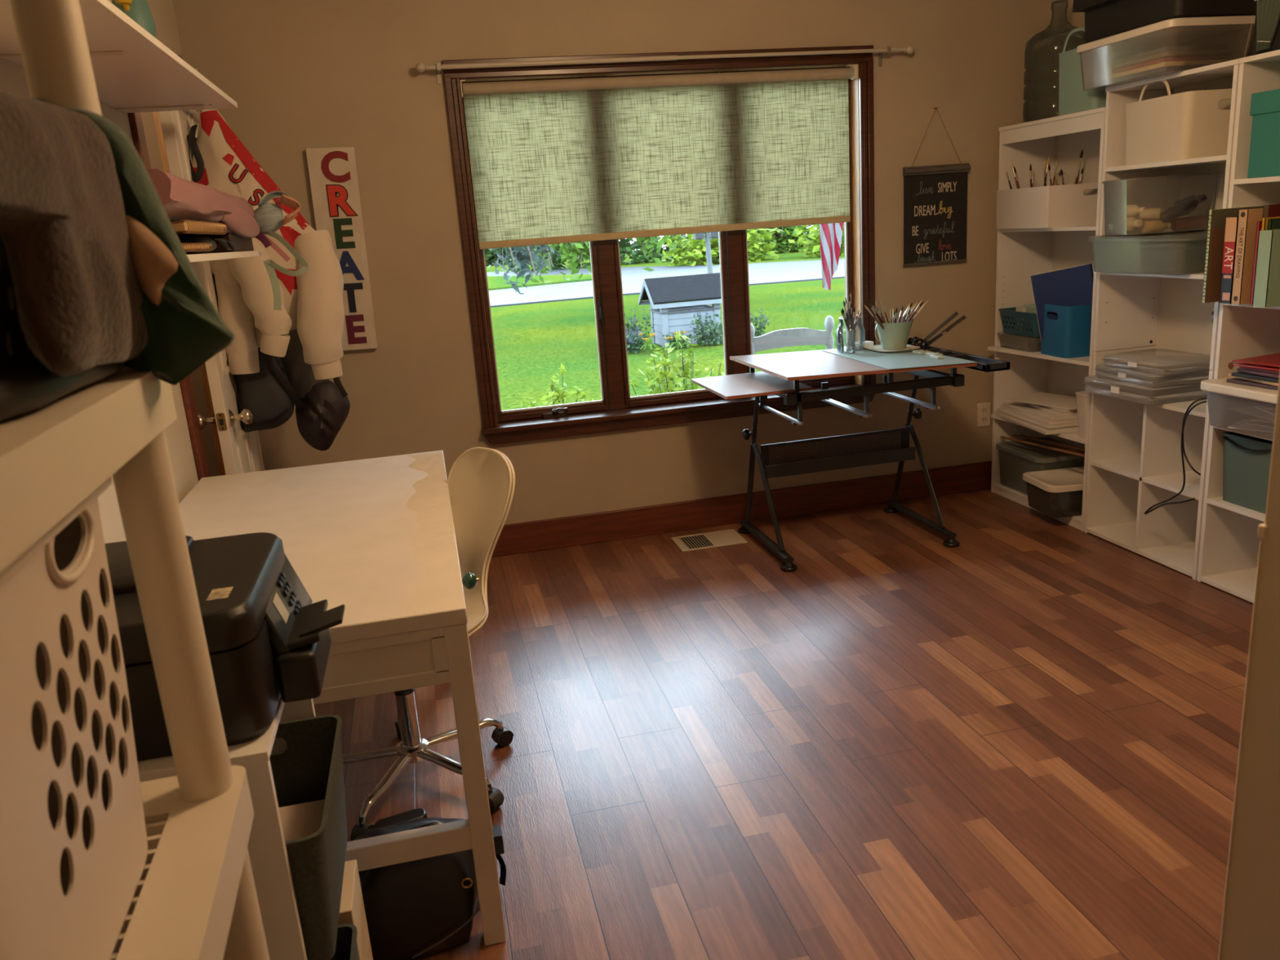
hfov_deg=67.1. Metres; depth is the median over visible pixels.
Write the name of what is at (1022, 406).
board
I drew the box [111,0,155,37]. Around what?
ornament
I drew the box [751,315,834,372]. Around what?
bench
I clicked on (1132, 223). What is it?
paint bottle
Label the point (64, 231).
towel
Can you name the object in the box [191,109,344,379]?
jacket
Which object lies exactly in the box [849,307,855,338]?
brush
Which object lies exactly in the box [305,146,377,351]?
sign
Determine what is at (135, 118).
trim
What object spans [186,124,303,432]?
backpack
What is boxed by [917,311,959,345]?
ruler
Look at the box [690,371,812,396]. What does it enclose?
shelf
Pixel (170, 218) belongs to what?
rack
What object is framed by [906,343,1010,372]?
tray
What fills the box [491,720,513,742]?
caster
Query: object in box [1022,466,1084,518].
storage bin
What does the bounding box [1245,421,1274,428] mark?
loose paper
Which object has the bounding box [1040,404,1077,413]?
board
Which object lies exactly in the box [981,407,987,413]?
socket
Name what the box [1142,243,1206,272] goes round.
pouch
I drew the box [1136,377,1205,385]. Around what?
sheaf
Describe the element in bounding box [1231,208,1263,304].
book
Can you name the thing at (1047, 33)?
water jug
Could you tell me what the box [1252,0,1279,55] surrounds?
box
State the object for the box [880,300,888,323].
brush
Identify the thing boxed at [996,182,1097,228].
box
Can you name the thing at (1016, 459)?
storage bin
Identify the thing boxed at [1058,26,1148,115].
storage tote
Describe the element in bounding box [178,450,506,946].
desk
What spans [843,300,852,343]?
brush
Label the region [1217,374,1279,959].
door
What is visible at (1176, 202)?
paint bottle
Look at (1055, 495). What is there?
paint bottle
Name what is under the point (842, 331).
glass tumbler
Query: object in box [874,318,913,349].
bucket
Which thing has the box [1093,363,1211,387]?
case
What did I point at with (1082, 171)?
brush
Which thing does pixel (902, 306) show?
brush
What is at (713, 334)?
catmint
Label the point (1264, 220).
book
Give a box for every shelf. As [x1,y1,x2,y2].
[0,0,237,112]
[0,0,269,959]
[186,250,262,262]
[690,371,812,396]
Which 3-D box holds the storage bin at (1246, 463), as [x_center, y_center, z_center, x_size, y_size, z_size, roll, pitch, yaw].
[2.203,-0.033,3.338,0.267,0.245,0.255,-7,15,-11]
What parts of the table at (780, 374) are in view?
height knob, leg, frame post, drawer rail, frame post, perforated panel, panel frame, drawer rail, frame, frame post, leg, drawer rail, height knob, frame post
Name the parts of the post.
post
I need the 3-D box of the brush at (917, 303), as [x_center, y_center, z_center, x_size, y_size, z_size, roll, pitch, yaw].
[1.169,-0.689,4.267,0.113,0.188,0.007,1,16,18]
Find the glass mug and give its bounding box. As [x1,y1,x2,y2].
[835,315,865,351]
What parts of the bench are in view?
post, crest rail, post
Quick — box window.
[441,44,875,444]
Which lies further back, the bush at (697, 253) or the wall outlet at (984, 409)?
the bush at (697, 253)
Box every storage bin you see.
[269,714,347,959]
[329,923,359,959]
[995,437,1084,496]
[997,331,1040,351]
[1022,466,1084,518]
[1075,391,1088,439]
[1076,15,1255,90]
[1088,230,1207,275]
[1102,172,1219,235]
[1222,431,1272,514]
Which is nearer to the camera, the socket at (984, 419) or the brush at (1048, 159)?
the brush at (1048, 159)
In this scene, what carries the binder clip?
on the binder clip
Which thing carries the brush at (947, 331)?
in the table at (780, 374)
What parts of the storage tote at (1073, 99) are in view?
handle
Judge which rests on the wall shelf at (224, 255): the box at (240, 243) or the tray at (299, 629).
the box at (240, 243)
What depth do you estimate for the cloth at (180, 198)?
2.24 m
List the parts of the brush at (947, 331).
handle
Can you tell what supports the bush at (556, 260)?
on the lawn at (531, 341)
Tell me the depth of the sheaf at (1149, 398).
3.69 m
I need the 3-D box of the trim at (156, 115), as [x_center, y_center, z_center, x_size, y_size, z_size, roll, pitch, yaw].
[-1.615,-0.397,3.492,0.120,2.040,0.815,-7,15,-11]
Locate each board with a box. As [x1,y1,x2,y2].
[993,411,1078,435]
[996,407,1078,428]
[1000,404,1078,425]
[1003,401,1077,421]
[1005,391,1076,409]
[1028,403,1077,416]
[1030,262,1093,339]
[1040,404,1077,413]
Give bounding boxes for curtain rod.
[415,44,914,84]
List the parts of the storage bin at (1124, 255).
bin lid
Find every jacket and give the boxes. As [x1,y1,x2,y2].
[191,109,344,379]
[214,269,262,374]
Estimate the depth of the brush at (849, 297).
4.27 m
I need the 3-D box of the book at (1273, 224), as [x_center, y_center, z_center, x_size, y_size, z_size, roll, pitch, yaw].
[2.090,-0.705,3.093,0.200,0.268,0.014,-7,15,-11]
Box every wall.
[0,0,198,543]
[140,0,1055,525]
[1051,0,1255,117]
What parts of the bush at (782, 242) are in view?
stem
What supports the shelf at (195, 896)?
on the floor
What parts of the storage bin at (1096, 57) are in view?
bin lid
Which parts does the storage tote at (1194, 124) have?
handle, handle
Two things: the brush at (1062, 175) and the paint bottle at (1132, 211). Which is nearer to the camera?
the paint bottle at (1132, 211)
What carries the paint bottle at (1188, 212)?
in the storage bin at (1114, 191)
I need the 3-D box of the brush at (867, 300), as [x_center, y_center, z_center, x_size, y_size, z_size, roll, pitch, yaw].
[1.066,-0.694,4.237,0.186,0.229,0.008,-9,16,-19]
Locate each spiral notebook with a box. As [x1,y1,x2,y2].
[170,219,226,235]
[181,242,212,252]
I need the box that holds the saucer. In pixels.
[865,344,920,352]
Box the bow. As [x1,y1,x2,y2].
[253,191,308,310]
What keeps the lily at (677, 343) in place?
on the lawn at (531, 341)
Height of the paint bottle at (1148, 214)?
0.044 m
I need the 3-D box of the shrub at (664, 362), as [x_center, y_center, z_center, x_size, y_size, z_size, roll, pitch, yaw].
[0.263,-0.257,6.176,0.969,1.385,0.702,-7,15,-11]
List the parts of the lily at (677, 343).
blade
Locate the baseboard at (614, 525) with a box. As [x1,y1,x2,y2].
[488,460,991,557]
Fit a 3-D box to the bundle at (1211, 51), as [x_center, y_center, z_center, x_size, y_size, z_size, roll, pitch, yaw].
[1.923,-1.546,3.564,0.260,0.016,0.370,-7,15,-11]
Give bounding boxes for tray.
[274,599,345,655]
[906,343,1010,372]
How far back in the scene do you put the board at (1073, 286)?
4.17 m
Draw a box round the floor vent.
[671,528,747,551]
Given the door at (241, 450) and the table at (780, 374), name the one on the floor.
the table at (780, 374)
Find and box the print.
[1222,275,1231,300]
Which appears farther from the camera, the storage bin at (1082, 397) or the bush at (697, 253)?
the bush at (697, 253)
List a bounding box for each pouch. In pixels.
[177,234,235,253]
[373,808,427,828]
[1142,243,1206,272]
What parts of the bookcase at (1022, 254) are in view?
panel, wood strip, wood strip, rail, panel, panel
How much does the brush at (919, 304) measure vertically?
0.198 m
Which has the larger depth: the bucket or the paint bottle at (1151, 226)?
the bucket
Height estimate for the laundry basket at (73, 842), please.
0.425 m
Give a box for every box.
[186,233,253,254]
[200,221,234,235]
[849,340,873,350]
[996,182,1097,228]
[1022,303,1036,330]
[1247,88,1279,178]
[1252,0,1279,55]
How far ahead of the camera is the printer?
1.38 m
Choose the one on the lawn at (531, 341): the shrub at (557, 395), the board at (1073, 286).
the shrub at (557, 395)
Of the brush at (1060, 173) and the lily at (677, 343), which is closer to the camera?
the brush at (1060, 173)
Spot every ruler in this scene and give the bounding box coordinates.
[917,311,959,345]
[925,315,966,346]
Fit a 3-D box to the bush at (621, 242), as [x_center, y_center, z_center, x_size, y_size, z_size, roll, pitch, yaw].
[-7.111,-22.260,77.901,17.695,10.766,5.341,-8,15,-13]
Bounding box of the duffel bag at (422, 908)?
[352,817,506,959]
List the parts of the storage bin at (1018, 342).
bin lid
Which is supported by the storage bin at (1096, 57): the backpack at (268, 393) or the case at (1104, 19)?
the case at (1104, 19)
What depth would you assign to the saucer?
4.24 m
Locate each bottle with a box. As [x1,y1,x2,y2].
[1050,491,1069,500]
[1108,217,1142,231]
[1126,204,1146,217]
[1139,207,1165,220]
[1141,219,1171,232]
[1158,194,1207,222]
[1166,205,1195,217]
[1170,214,1208,231]
[1173,194,1201,205]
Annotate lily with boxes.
[638,333,658,354]
[664,330,687,351]
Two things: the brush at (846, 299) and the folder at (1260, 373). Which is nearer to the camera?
the folder at (1260, 373)
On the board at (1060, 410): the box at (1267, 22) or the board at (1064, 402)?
the board at (1064, 402)
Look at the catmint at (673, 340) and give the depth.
15.99 m
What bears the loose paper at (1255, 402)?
in the bookcase at (1229, 541)
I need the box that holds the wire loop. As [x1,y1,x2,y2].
[1051,172,1070,184]
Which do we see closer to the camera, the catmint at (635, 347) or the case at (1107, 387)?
the case at (1107, 387)
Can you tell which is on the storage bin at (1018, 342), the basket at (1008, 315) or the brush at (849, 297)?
the basket at (1008, 315)
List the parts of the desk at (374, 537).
drawer knob, leg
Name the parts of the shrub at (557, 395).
stem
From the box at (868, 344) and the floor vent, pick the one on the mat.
the box at (868, 344)
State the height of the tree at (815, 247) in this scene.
3.294 m
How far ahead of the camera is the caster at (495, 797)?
2.45 m
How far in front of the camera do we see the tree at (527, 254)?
17.67 m
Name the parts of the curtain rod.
rod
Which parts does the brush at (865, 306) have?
handle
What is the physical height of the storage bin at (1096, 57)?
0.165 m
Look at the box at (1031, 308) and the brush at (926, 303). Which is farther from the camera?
the box at (1031, 308)
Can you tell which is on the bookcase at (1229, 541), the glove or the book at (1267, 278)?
the book at (1267, 278)
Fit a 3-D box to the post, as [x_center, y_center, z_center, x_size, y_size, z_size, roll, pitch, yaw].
[1.744,-5.507,24.677,0.720,2.055,0.320,-7,15,-11]
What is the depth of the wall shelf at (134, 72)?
2.16 m
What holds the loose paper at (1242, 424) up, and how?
in the bookcase at (1229, 541)
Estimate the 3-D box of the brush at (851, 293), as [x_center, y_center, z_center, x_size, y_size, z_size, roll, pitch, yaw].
[0.938,-0.714,4.307,0.009,0.237,0.045,2,16,22]
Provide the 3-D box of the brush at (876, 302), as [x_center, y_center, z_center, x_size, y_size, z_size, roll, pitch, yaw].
[1.071,-0.683,4.216,0.009,0.219,0.194,8,19,38]
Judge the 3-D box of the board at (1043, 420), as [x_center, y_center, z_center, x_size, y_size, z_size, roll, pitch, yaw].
[1.908,-0.316,4.493,0.260,0.014,0.450,-6,15,-6]
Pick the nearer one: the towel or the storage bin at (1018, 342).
the towel
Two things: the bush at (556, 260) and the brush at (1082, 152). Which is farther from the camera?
the bush at (556, 260)
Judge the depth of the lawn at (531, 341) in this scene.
18.55 m
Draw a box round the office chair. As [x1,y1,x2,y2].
[342,446,515,840]
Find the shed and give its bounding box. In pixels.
[638,272,721,347]
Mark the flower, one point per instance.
(122, 5)
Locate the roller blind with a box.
[459,63,857,248]
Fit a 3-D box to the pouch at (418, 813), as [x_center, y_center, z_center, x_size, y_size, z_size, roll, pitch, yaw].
[-0.601,0.858,2.427,0.130,0.020,0.050,-10,16,-23]
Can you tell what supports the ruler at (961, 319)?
in the table at (780, 374)
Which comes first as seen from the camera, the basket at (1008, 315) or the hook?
the hook
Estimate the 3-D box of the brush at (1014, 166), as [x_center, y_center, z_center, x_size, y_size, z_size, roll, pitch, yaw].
[1.732,-1.298,4.397,0.009,0.256,0.103,-8,15,-13]
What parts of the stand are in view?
panel, panel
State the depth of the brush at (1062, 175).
4.19 m
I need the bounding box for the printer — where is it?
[104,532,345,761]
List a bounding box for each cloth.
[0,351,124,420]
[32,97,235,385]
[146,168,259,237]
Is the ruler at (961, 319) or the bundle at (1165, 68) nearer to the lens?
the bundle at (1165, 68)
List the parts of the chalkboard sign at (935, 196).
rail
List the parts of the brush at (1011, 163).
handle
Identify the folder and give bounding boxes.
[1226,377,1278,390]
[1227,373,1278,386]
[1231,352,1279,367]
[1231,372,1279,382]
[1233,363,1279,371]
[1236,368,1279,378]
[1239,366,1279,374]
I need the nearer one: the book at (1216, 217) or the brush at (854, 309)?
the book at (1216, 217)
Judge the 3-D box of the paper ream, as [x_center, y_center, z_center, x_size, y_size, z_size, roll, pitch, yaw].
[-0.642,0.656,1.564,0.285,0.085,0.290,-7,15,-11]
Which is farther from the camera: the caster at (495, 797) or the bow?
the bow
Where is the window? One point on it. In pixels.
(616, 411)
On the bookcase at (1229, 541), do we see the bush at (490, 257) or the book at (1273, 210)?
the book at (1273, 210)
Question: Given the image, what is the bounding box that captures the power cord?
[1144,397,1207,514]
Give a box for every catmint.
[624,308,653,349]
[625,326,647,353]
[662,329,694,349]
[689,308,723,346]
[750,302,770,337]
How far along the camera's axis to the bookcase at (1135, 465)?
3.84 m
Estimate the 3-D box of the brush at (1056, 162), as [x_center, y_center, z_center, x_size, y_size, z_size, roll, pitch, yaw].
[1.806,-1.263,4.225,0.008,0.264,0.037,-13,17,-29]
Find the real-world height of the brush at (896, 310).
0.173 m
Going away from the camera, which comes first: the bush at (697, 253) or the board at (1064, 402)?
the board at (1064, 402)
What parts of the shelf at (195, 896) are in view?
post, post, post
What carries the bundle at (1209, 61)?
on the bundle at (1165, 68)
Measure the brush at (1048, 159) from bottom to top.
0.283 m
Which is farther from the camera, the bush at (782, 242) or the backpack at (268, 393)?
the bush at (782, 242)
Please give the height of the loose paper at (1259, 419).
0.003 m
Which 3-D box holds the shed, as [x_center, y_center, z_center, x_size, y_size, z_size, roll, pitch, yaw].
[0.772,-2.931,16.693,1.380,1.179,1.100,-7,15,-11]
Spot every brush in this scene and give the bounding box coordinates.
[840,309,852,339]
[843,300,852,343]
[845,298,852,346]
[847,311,861,345]
[848,293,851,346]
[848,294,851,346]
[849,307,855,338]
[850,302,852,321]
[864,297,884,323]
[864,305,884,328]
[867,302,883,324]
[875,300,885,323]
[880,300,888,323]
[894,307,897,323]
[897,306,902,322]
[901,303,910,322]
[902,302,912,322]
[903,309,911,322]
[905,302,917,322]
[907,298,923,321]
[909,300,928,321]
[910,309,921,321]
[922,329,949,345]
[1005,171,1012,189]
[1010,160,1018,188]
[1013,166,1019,188]
[1029,163,1031,187]
[1031,168,1033,187]
[1043,160,1046,186]
[1045,156,1049,179]
[1048,164,1052,186]
[1052,160,1057,185]
[1057,169,1061,185]
[1061,168,1064,184]
[1074,160,1080,184]
[1075,149,1083,183]
[1078,167,1083,183]
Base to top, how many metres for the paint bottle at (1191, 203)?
0.098 m
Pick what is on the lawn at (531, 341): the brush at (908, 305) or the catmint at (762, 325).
the catmint at (762, 325)
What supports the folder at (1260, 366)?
on the folder at (1240, 367)
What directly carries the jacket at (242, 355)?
hanging from the hook
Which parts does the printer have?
scanner lid, control panel, panel trim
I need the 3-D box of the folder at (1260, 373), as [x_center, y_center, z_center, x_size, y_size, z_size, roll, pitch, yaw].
[2.178,-0.347,3.133,0.250,0.011,0.340,-7,15,-10]
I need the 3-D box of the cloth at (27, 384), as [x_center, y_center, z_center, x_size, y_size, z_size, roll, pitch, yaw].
[-0.533,-0.091,0.843,0.097,0.043,0.365,-7,15,-11]
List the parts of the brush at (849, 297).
handle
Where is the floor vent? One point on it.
(725, 537)
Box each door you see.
[158,110,264,475]
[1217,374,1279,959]
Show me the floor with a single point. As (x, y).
(1020, 740)
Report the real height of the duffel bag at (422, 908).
0.225 m
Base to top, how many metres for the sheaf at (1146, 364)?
0.006 m
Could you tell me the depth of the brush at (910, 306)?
4.22 m
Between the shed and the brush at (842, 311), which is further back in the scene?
the shed
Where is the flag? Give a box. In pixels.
[818,222,843,289]
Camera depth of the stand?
1.35 m
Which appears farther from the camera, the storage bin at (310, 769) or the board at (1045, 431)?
the board at (1045, 431)
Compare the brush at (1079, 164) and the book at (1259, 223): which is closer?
the book at (1259, 223)
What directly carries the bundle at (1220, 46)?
on the bundle at (1211, 51)
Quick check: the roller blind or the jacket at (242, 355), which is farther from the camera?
the roller blind
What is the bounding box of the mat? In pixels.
[822,349,976,369]
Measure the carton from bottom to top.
0.280 m
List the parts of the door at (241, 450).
knob, latch plate, knob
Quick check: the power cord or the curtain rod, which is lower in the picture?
the power cord
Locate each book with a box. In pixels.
[1201,205,1263,302]
[1219,216,1238,303]
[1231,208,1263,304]
[1249,221,1262,305]
[1252,229,1279,307]
[1261,216,1279,230]
[1262,204,1279,217]
[1266,217,1279,230]
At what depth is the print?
3.20 m
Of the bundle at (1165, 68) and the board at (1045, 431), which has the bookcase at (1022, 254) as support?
the board at (1045, 431)
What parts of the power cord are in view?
cord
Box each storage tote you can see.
[1040,303,1090,358]
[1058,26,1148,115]
[1125,76,1232,165]
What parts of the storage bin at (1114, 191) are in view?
bin lid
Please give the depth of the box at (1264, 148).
3.08 m
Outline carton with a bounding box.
[337,859,373,959]
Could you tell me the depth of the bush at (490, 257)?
71.05 m
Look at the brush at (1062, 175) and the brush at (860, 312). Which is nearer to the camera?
the brush at (1062, 175)
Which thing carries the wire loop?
in the box at (1064, 205)
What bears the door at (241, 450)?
in the wall at (13, 80)
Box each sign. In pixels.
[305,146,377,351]
[902,106,970,266]
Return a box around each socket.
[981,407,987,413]
[981,416,987,422]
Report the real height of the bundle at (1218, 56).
0.016 m
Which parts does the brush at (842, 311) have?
handle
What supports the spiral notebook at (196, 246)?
on the wall shelf at (224, 255)
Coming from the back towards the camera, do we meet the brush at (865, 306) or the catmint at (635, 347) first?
the catmint at (635, 347)
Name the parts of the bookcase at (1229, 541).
panel, drawer unit, drawer, drawer, panel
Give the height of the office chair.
0.846 m
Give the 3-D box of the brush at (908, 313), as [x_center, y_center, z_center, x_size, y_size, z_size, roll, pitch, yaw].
[1.150,-0.668,4.242,0.007,0.163,0.097,-14,18,-34]
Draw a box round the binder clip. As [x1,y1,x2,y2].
[912,338,924,343]
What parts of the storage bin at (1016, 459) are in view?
bin lid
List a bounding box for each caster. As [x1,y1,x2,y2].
[350,816,374,840]
[394,720,400,734]
[487,782,504,807]
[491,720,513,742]
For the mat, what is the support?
on the table at (780, 374)
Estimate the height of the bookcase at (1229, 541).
1.800 m
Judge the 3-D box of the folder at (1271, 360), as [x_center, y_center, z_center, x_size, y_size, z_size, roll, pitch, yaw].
[2.177,-0.380,3.119,0.260,0.006,0.370,-10,16,-20]
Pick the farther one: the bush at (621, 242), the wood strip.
the bush at (621, 242)
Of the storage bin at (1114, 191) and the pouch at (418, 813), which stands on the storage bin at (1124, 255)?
the storage bin at (1114, 191)
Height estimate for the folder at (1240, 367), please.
0.011 m
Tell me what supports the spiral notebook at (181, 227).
on the spiral notebook at (196, 246)
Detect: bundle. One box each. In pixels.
[1114,44,1226,64]
[1114,48,1231,69]
[1114,54,1224,73]
[1114,58,1230,78]
[1114,64,1210,83]
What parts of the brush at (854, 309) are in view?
handle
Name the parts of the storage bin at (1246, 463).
bin trim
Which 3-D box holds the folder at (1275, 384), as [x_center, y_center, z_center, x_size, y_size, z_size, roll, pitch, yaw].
[2.173,-0.330,3.168,0.250,0.011,0.360,-6,15,-6]
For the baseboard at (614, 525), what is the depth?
4.61 m
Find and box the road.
[486,257,844,307]
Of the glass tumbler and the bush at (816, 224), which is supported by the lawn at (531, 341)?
the bush at (816, 224)
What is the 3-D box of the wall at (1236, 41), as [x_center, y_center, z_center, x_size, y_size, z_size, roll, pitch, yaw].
[2.518,-0.662,2.586,0.120,2.440,4.420,-7,15,-11]
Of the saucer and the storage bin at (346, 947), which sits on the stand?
the storage bin at (346, 947)
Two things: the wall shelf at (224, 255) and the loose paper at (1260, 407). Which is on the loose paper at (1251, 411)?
the loose paper at (1260, 407)
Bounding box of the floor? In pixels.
[313,488,1253,959]
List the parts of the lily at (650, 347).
stem, blade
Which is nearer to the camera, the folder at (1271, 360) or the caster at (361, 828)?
the caster at (361, 828)
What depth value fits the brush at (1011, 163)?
4.36 m
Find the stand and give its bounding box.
[137,696,315,959]
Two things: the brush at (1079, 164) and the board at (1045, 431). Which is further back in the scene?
the board at (1045, 431)
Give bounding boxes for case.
[1072,0,1257,43]
[1084,374,1208,405]
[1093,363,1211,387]
[1103,348,1210,375]
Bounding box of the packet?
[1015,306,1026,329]
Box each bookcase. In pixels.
[987,106,1106,531]
[1084,58,1239,580]
[1196,49,1279,603]
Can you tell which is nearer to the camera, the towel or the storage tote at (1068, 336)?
the towel
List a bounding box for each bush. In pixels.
[484,247,516,266]
[495,238,645,262]
[513,234,689,271]
[653,224,844,247]
[657,227,778,266]
[683,225,842,258]
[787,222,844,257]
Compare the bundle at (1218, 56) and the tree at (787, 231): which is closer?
the bundle at (1218, 56)
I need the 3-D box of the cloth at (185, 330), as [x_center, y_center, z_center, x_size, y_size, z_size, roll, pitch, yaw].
[-0.523,-0.235,0.972,0.184,0.288,0.098,-7,15,-11]
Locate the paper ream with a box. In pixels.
[278,799,324,840]
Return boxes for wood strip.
[1019,434,1084,454]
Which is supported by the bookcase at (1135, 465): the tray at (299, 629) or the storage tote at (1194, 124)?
the storage tote at (1194, 124)
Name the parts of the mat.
stamp strip, stamp strip, stamp strip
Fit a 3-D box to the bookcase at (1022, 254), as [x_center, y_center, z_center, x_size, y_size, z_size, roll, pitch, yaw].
[1.901,-0.708,4.322,0.336,1.731,0.710,-7,15,-11]
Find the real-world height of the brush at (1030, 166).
0.261 m
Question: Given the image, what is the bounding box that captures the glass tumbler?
[840,328,855,353]
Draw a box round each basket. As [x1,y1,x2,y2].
[0,475,147,959]
[998,306,1040,337]
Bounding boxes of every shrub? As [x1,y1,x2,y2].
[520,363,594,408]
[629,329,724,395]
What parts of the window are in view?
sash, crank handle, sash, sill, sash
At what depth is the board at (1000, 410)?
4.38 m
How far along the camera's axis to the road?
36.21 m
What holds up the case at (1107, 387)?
on the bookcase at (1135, 465)
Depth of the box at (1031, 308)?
4.43 m
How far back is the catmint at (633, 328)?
16.41 m
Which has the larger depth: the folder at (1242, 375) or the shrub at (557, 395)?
the shrub at (557, 395)
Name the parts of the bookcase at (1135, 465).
panel, panel, panel, panel, panel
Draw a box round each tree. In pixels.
[487,244,559,294]
[529,233,695,283]
[656,226,789,256]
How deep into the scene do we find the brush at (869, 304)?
4.17 m
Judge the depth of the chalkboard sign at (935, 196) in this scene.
4.49 m
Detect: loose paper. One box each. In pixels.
[1226,404,1275,421]
[1226,418,1274,432]
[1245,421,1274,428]
[1250,417,1275,423]
[1253,400,1276,406]
[1253,405,1275,415]
[1263,404,1276,409]
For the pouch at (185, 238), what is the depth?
2.38 m
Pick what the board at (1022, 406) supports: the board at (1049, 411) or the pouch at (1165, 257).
the board at (1049, 411)
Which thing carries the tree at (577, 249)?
on the lawn at (531, 341)
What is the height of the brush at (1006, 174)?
0.264 m
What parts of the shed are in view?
corner post, corner post, corner post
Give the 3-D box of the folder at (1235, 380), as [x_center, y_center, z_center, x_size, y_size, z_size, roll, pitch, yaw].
[2.178,-0.314,3.152,0.260,0.011,0.380,-8,15,-13]
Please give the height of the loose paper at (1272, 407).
0.003 m
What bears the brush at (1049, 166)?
in the box at (1064, 205)
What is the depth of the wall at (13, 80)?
2.87 m
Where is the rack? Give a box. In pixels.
[168,217,192,221]
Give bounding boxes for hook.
[177,54,202,119]
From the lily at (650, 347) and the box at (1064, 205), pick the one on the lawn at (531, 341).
the lily at (650, 347)
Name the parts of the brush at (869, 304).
handle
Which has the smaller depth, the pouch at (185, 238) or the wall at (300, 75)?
the pouch at (185, 238)
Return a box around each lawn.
[485,243,845,410]
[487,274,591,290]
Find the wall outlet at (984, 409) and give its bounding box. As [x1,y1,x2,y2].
[977,402,991,426]
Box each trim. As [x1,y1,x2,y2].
[128,112,209,481]
[152,111,225,475]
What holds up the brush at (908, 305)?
in the bucket
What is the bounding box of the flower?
[114,0,132,10]
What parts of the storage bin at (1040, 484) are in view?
bin lid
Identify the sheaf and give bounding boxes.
[1111,358,1207,367]
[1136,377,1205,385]
[1137,394,1204,400]
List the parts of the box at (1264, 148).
box lid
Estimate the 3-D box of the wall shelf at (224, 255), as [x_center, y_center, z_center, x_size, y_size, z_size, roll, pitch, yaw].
[-1.155,-0.510,2.261,0.309,0.020,1.454,-7,15,-11]
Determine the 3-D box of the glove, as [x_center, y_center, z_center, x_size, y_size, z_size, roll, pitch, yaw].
[-1.217,-0.340,3.615,0.234,0.477,0.152,-7,15,-11]
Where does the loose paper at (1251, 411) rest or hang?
in the bookcase at (1229, 541)
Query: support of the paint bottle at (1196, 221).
in the storage bin at (1114, 191)
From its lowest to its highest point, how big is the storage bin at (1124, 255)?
0.137 m
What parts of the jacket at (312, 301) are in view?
red panel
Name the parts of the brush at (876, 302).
handle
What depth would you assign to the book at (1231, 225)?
3.18 m
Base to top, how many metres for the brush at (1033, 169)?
0.235 m
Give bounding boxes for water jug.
[1022,0,1084,122]
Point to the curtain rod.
(420, 67)
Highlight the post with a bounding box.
[693,231,718,273]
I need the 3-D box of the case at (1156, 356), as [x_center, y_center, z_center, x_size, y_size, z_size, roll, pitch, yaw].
[2.036,-0.463,3.768,0.280,0.045,0.336,-8,15,-14]
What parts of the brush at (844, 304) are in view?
handle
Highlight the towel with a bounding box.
[0,90,147,377]
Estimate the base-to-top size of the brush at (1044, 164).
0.263 m
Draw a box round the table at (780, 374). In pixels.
[690,343,1010,572]

